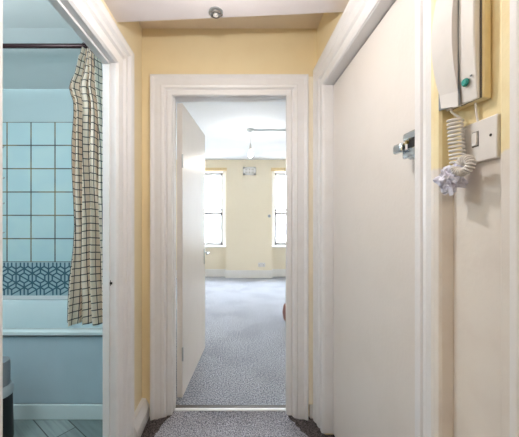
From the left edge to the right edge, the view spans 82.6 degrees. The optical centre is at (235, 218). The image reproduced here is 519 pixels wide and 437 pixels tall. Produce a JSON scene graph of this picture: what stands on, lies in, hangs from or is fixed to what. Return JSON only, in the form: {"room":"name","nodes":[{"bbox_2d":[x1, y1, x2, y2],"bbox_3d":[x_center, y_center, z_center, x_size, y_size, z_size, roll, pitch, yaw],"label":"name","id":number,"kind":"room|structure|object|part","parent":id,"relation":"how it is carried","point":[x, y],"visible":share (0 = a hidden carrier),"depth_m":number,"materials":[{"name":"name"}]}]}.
{"room":"apartment hallway","nodes":[
{"label":"apartment hallway","id":0,"kind":"room"},
{"bbox_2d":[3,89,72,295],"bbox_3d":[-1.573,0.010,2.540,1.854,2.420,0.080,0,0,0],"label":"wall","id":1,"kind":"structure","parent":0,"point":[19,105],"depth_m":2.52,"materials":[{"name":"blue paint"}]},
{"bbox_2d":[3,296,67,298],"bbox_3d":[-1.534,0.669,2.498,1.773,0.030,0.007,0,0,0],"label":"trim","id":2,"kind":"structure","parent":1,"relation":"attached to","point":[4,297],"depth_m":2.49,"materials":[{"name":"white paint"}]},
{"bbox_2d":[3,122,73,261],"bbox_3d":[-1.533,-0.225,2.507,1.774,1.188,0.014,0,0,0],"label":"tiled wall","id":3,"kind":"structure","parent":0,"point":[38,211],"depth_m":2.50,"materials":[{"name":"blue tile"}]},
{"bbox_2d":[3,0,102,88],"bbox_3d":[-1.573,-1.200,1.350,1.854,0.200,2.300,0,0,0],"label":"ceiling","id":4,"kind":"structure","parent":0,"point":[24,21],"depth_m":2.05,"materials":[{"name":"paint"}]},
{"bbox_2d":[101,0,141,411],"bbox_3d":[-0.620,0.060,0.130,0.051,2.520,3.460,0,0,0],"label":"wall","id":5,"kind":"structure","parent":0,"point":[131,31],"depth_m":1.78,"materials":[{"name":"beige paint"}]},
{"bbox_2d":[0,0,133,436],"bbox_3d":[-0.579,0.167,1.103,0.030,2.169,1.079,0,0,0],"label":"door frame","id":6,"kind":"structure","parent":5,"relation":"in","point":[94,13],"depth_m":1.49,"materials":[{"name":"white paint"}]},
{"bbox_2d":[48,0,115,436],"bbox_3d":[-0.625,0.231,1.103,0.064,2.029,0.739,0,0,0],"label":"door frame","id":7,"kind":"structure","parent":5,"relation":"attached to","point":[64,8],"depth_m":1.45,"materials":[{"name":"white paint"}]},
{"bbox_2d":[134,398,149,436],"bbox_3d":[-0.570,1.191,1.742,0.048,0.118,0.236,0,0,0],"label":"baseboard","id":8,"kind":"structure","parent":5,"relation":"attached to","point":[142,412],"depth_m":1.74,"materials":[{"name":"white paint"}]},
{"bbox_2d":[13,277,334,436],"bbox_3d":[-0.050,1.280,2.375,4.900,0.120,7.950,0,0,0],"label":"floor","id":9,"kind":"structure","parent":0,"point":[242,361],"depth_m":2.60,"materials":[{"name":"grey carpet"}]},
{"bbox_2d":[3,356,13,436],"bbox_3d":[-1.300,0.996,1.600,0.152,0.446,0.152,0,0,0],"label":"pedal bin","id":10,"kind":"object","parent":9,"relation":"on","point":[8,384],"visible":0.83,"depth_m":1.59,"materials":[{"name":"grey plastic"}]},
{"bbox_3d":[-1.300,0.839,1.600,0.120,0.132,0.120,0,0,0],"label":"lid","id":11,"kind":"part","parent":10,"relation":"part of","materials":[{"name":"grey plastic"}]},
{"bbox_2d":[3,299,102,419],"bbox_3d":[-1.504,0.950,2.131,1.711,0.539,0.722,0,0,0],"label":"bathtub","id":12,"kind":"object","parent":9,"relation":"on","point":[57,368],"visible":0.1,"depth_m":1.79,"materials":[{"name":"plastic"}]},
{"bbox_2d":[3,299,102,334],"bbox_3d":[-1.504,0.885,2.131,1.711,0.410,0.722,0,0,0],"label":"tub","id":13,"kind":"object","parent":12,"relation":"in","point":[20,316],"depth_m":2.41,"materials":[{"name":"ceramic"}]},
{"bbox_3d":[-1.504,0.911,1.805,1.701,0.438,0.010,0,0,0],"label":"shadow rail","id":14,"kind":"part","parent":12,"relation":"part of","materials":[{"name":"grey plastic"}]},
{"bbox_3d":[-1.504,0.922,1.794,1.701,0.404,0.012,0,0,0],"label":"panel","id":15,"kind":"part","parent":12,"relation":"part of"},
{"bbox_2d":[146,411,327,436],"bbox_3d":[0.009,1.236,0.159,1.068,0.029,3.438,0,0,0],"label":"carpet","id":16,"kind":"object","parent":9,"relation":"on","point":[180,423],"visible":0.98,"depth_m":1.76,"materials":[{"name":"grey carpet"}]},
{"bbox_2d":[282,303,285,320],"bbox_3d":[0.705,1.088,3.420,0.332,0.262,0.332,0,0,0],"label":"leather pouffe","id":17,"kind":"object","parent":9,"relation":"on","point":[284,305],"visible":0.07,"depth_m":3.38,"materials":[{"name":"brown leather"}]},
{"bbox_2d":[104,0,348,21],"bbox_3d":[0.028,-1.089,-0.062,1.344,0.219,3.075,0,0,0],"label":"ceiling","id":18,"kind":"structure","parent":0,"point":[122,10],"depth_m":1.37,"materials":[{"name":"paint"}]},
{"bbox_2d":[209,6,222,18],"bbox_3d":[-0.096,-0.964,1.395,0.068,0.032,0.068,0,0,0],"label":"spotlight","id":19,"kind":"object","parent":18,"relation":"attached to","point":[215,12],"visible":1,"depth_m":1.38,"materials":[{"name":"metal"}]},
{"bbox_2d":[142,29,316,416],"bbox_3d":[0.902,0.010,1.915,2.995,2.620,0.110,0,0,0],"label":"wall","id":20,"kind":"structure","parent":0,"point":[164,51],"depth_m":1.86,"materials":[{"name":"yellow paint"}]},
{"bbox_2d":[150,74,307,419],"bbox_3d":[-0.042,0.178,1.842,0.982,2.145,0.036,0,0,0],"label":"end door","id":21,"kind":"structure","parent":20,"relation":"in","point":[163,87],"depth_m":1.83,"materials":[{"name":"white paint"}]},
{"bbox_2d":[173,97,285,411],"bbox_3d":[-0.033,0.224,1.915,0.758,2.032,0.113,0,0,0],"label":"lining","id":22,"kind":"object","parent":20,"relation":"attached to","point":[175,99],"visible":0.34,"depth_m":1.89,"materials":[{"name":"white paint"}]},
{"bbox_2d":[177,103,209,397],"bbox_3d":[-0.317,0.215,2.365,0.093,1.986,0.785,0,0,5],"label":"door","id":23,"kind":"structure","parent":22,"relation":"attached to","point":[191,252],"depth_m":2.17,"materials":[{"name":"paint"}]},
{"bbox_2d":[175,408,285,411],"bbox_3d":[-0.033,1.228,1.883,0.736,0.025,0.026,0,0,0],"label":"trim","id":24,"kind":"structure","parent":20,"relation":"attached to","point":[176,409],"depth_m":1.88,"materials":[{"name":"metal"}]},
{"bbox_2d":[175,405,285,407],"bbox_3d":[-0.033,1.218,1.909,0.736,0.005,0.025,0,0,0],"label":"trim","id":25,"kind":"structure","parent":20,"relation":"attached to","point":[177,406],"depth_m":1.91,"materials":[{"name":"silver metal"}]},
{"bbox_2d":[308,76,312,404],"bbox_3d":[0.467,0.137,1.847,0.030,2.046,0.027,0,0,0],"label":"trim","id":26,"kind":"structure","parent":20,"relation":"attached to","point":[310,78],"depth_m":1.83,"materials":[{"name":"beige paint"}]},
{"bbox_2d":[309,405,312,418],"bbox_3d":[0.481,1.205,1.849,0.038,0.090,0.022,0,0,0],"label":"baseboard","id":27,"kind":"structure","parent":20,"relation":"attached to","point":[310,406],"depth_m":1.84,"materials":[{"name":"white paint"}]},
{"bbox_2d":[138,13,322,159],"bbox_3d":[0.300,-1.275,2.375,4.200,0.150,7.950,0,0,0],"label":"ceiling","id":28,"kind":"structure","parent":0,"point":[224,125],"depth_m":3.49,"materials":[{"name":"paint"}]},
{"bbox_2d":[247,128,253,157],"bbox_3d":[0.195,-1.017,4.000,0.104,0.386,0.104,0,0,0],"label":"pendant lamp","id":29,"kind":"object","parent":28,"relation":"hanging from","point":[250,153],"visible":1,"depth_m":3.98,"materials":[{"name":"grey plastic"}]},
{"bbox_3d":[0.195,-0.882,4.000,0.072,0.116,0.072,0,0,0],"label":"bulb","id":30,"kind":"part","parent":29,"relation":"part of","materials":[{"name":"white glass"}]},
{"bbox_2d":[254,130,285,130],"bbox_3d":[1.268,-1.198,4.000,2.045,0.020,0.020,0,0,0],"label":"cable","id":31,"kind":"object","parent":28,"relation":"attached to","point":[254,130],"visible":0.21,"depth_m":3.99,"materials":[{"name":"grey plastic"}]},
{"bbox_2d":[176,160,285,269],"bbox_3d":[0.300,-0.040,6.205,4.200,2.520,0.290,0,0,0],"label":"wall","id":32,"kind":"structure","parent":0,"point":[248,197],"depth_m":6.06,"materials":[{"name":"beige paint"}]},
{"bbox_2d":[205,171,225,246],"bbox_3d":[-0.613,-0.211,6.200,0.820,1.623,0.220,0,0,0],"label":"window","id":33,"kind":"structure","parent":32,"relation":"in","point":[222,174],"depth_m":6.23,"materials":[{"name":"white paint"}]},
{"bbox_3d":[-0.613,-0.539,6.290,0.670,0.878,0.030,0,0,0],"label":"sash","id":34,"kind":"part","parent":33,"relation":"part of","materials":[{"name":"paint"}]},
{"bbox_3d":[-0.613,0.211,6.245,0.670,0.723,0.030,0,0,0],"label":"sash","id":35,"kind":"part","parent":33,"relation":"part of","materials":[{"name":"paint"}]},
{"bbox_3d":[-0.613,0.585,6.200,0.812,0.030,0.220,0,0,0],"label":"sill","id":36,"kind":"part","parent":33,"relation":"part of","materials":[{"name":"white paint"}]},
{"bbox_2d":[205,168,226,170],"bbox_3d":[-0.613,-1.008,6.042,0.854,0.065,0.032,0,0,0],"label":"batten","id":37,"kind":"object","parent":32,"relation":"attached to","point":[206,169],"visible":0.56,"depth_m":6.03,"materials":[{"name":"yellow wood"}]},
{"bbox_2d":[176,269,285,277],"bbox_3d":[0.300,1.143,6.122,4.000,0.155,0.156,0,0,0],"label":"baseboard","id":38,"kind":"structure","parent":32,"relation":"attached to","point":[225,273],"depth_m":6.04,"materials":[{"name":"white paint"}]},
{"bbox_2d":[243,167,255,174],"bbox_3d":[0.277,-0.978,6.051,0.266,0.165,0.015,0,0,0],"label":"air vent","id":39,"kind":"object","parent":32,"relation":"in","point":[246,170],"visible":1,"depth_m":6.04,"materials":[{"name":"white paint"}]},
{"bbox_2d":[271,168,285,170],"bbox_3d":[1.147,-1.008,6.042,0.855,0.065,0.032,0,0,0],"label":"batten","id":40,"kind":"object","parent":32,"relation":"attached to","point":[272,169],"visible":0.44,"depth_m":6.03,"materials":[{"name":"yellow wood"}]},
{"bbox_2d":[272,171,285,246],"bbox_3d":[1.147,-0.211,6.200,0.821,1.623,0.220,0,0,0],"label":"window","id":41,"kind":"structure","parent":32,"relation":"in","point":[275,213],"depth_m":6.18,"materials":[{"name":"white paint"}]},
{"bbox_3d":[1.147,-0.539,6.290,0.671,0.878,0.030,0,0,0],"label":"sash","id":42,"kind":"part","parent":41,"relation":"part of","materials":[{"name":"paint"}]},
{"bbox_3d":[1.147,0.211,6.245,0.671,0.723,0.030,0,0,0],"label":"sash","id":43,"kind":"part","parent":41,"relation":"part of","materials":[{"name":"paint"}]},
{"bbox_2d":[317,0,500,436],"bbox_3d":[0.606,0.060,0.130,0.188,2.520,3.460,0,0,0],"label":"wall","id":44,"kind":"structure","parent":0,"point":[477,206],"depth_m":0.62,"materials":[{"name":"paint"}]},
{"bbox_2d":[324,0,395,432],"bbox_3d":[0.560,0.229,1.269,0.099,2.033,0.898,0,0,0],"label":"door frame","id":45,"kind":"structure","parent":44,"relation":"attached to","point":[383,6],"depth_m":1.70,"materials":[{"name":"white paint"}]},
{"bbox_2d":[333,0,414,436],"bbox_3d":[0.553,0.237,1.269,0.106,2.008,0.864,0,0,0],"label":"door","id":46,"kind":"structure","parent":45,"relation":"attached to","point":[374,96],"depth_m":1.19,"materials":[{"name":"paint"}]},
{"bbox_3d":[0.509,-0.217,0.919,0.018,0.029,0.046,0,0,0],"label":"latch knob","id":47,"kind":"part","parent":46,"relation":"part of","materials":[{"name":"silver metal"}]},
{"bbox_2d":[313,0,452,436],"bbox_3d":[0.495,0.162,1.269,0.033,2.179,1.150,0,0,0],"label":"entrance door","id":48,"kind":"structure","parent":44,"relation":"in","point":[433,209],"depth_m":0.77,"materials":[{"name":"white paint"}]},
{"bbox_2d":[431,0,490,110],"bbox_3d":[0.488,-0.395,0.644,0.048,0.309,0.112,0,0,0],"label":"phone","id":49,"kind":"object","parent":44,"relation":"attached to","point":[461,29],"visible":1,"depth_m":0.63,"materials":[{"name":"white plastic"}]},
{"bbox_2d":[433,102,478,195],"bbox_3d":[0.478,-0.154,0.630,0.053,0.209,0.098,0,0,-10],"label":"coiled cord","id":50,"kind":"object","parent":49,"relation":"hanging from","point":[451,177],"visible":1,"depth_m":0.64,"materials":[{"name":"beige plastic"}]},
{"bbox_2d":[464,114,500,162],"bbox_3d":[0.505,-0.160,0.611,0.012,0.086,0.086,0,0,0],"label":"switch plate","id":51,"kind":"object","parent":44,"relation":"attached to","point":[483,137],"visible":0.95,"depth_m":0.60,"materials":[{"name":"beige plastic"}]},
{"bbox_2d":[501,0,509,436],"bbox_3d":[0.507,0.133,0.542,0.011,2.224,0.035,0,0,0],"label":"trim","id":52,"kind":"structure","parent":44,"relation":"attached to","point":[505,4],"depth_m":0.55,"materials":[{"name":"paint"}]},
{"bbox_2d":[510,0,518,436],"bbox_3d":[0.495,0.177,0.020,0.033,2.147,1.000,0,0,0],"label":"door","id":53,"kind":"structure","parent":44,"relation":"in","point":[514,4],"depth_m":0.51,"materials":[{"name":"white paint"}]},
{"bbox_3d":[-2.460,0.010,1.358,0.080,2.420,2.315,0,0,0],"label":"wall","id":54,"kind":"structure","parent":0,"visible":0},
{"bbox_2d":[3,43,86,48],"bbox_3d":[-1.532,-1.104,1.885,1.771,0.060,0.060,0,0,0],"label":"shower rod","id":55,"kind":"object","parent":54,"relation":"attached to","point":[5,45],"visible":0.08,"depth_m":1.88,"materials":[{"name":"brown metal"}]},
{"bbox_2d":[67,42,102,326],"bbox_3d":[-0.932,-0.225,1.885,0.322,1.799,0.105,0,0,0],"label":"shower curtain","id":56,"kind":"object","parent":55,"relation":"hanging from","point":[85,290],"visible":0.85,"depth_m":1.87,"materials":[{"name":"fabric"}]},
{"label":"outside","id":57,"kind":"structure","parent":0,"visible":0},
{"bbox_3d":[0.000,5.320,14.300,60.000,0.200,15.400,0,0,0],"label":"street","id":58,"kind":"object","parent":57,"visible":0},
{"bbox_2d":[205,176,285,241],"bbox_3d":[0.000,-0.030,20.350,28.000,10.500,1.300,0,0,0],"label":"building","id":59,"kind":"structure","parent":58,"relation":"on","point":[212,183],"depth_m":20.00,"materials":[{"name":"white paint"}]},
{"bbox_3d":[-2.100,-2.630,19.988,1.100,1.700,0.015,0,0,0],"label":"pane","id":60,"kind":"part","parent":59,"relation":"part of","materials":[{"name":"white glass"}]},
{"bbox_3d":[-2.100,0.270,19.988,1.100,1.700,0.015,0,0,0],"label":"pane","id":61,"kind":"part","parent":59,"relation":"part of","materials":[{"name":"white glass"}]},
{"bbox_3d":[3.100,-2.630,19.988,1.100,1.700,0.015,0,0,0],"label":"pane","id":62,"kind":"part","parent":59,"relation":"part of","materials":[{"name":"white glass"}]},
{"bbox_3d":[3.100,0.270,19.988,1.100,1.700,0.015,0,0,0],"label":"pane","id":63,"kind":"part","parent":59,"relation":"part of","materials":[{"name":"white glass"}]}
]}

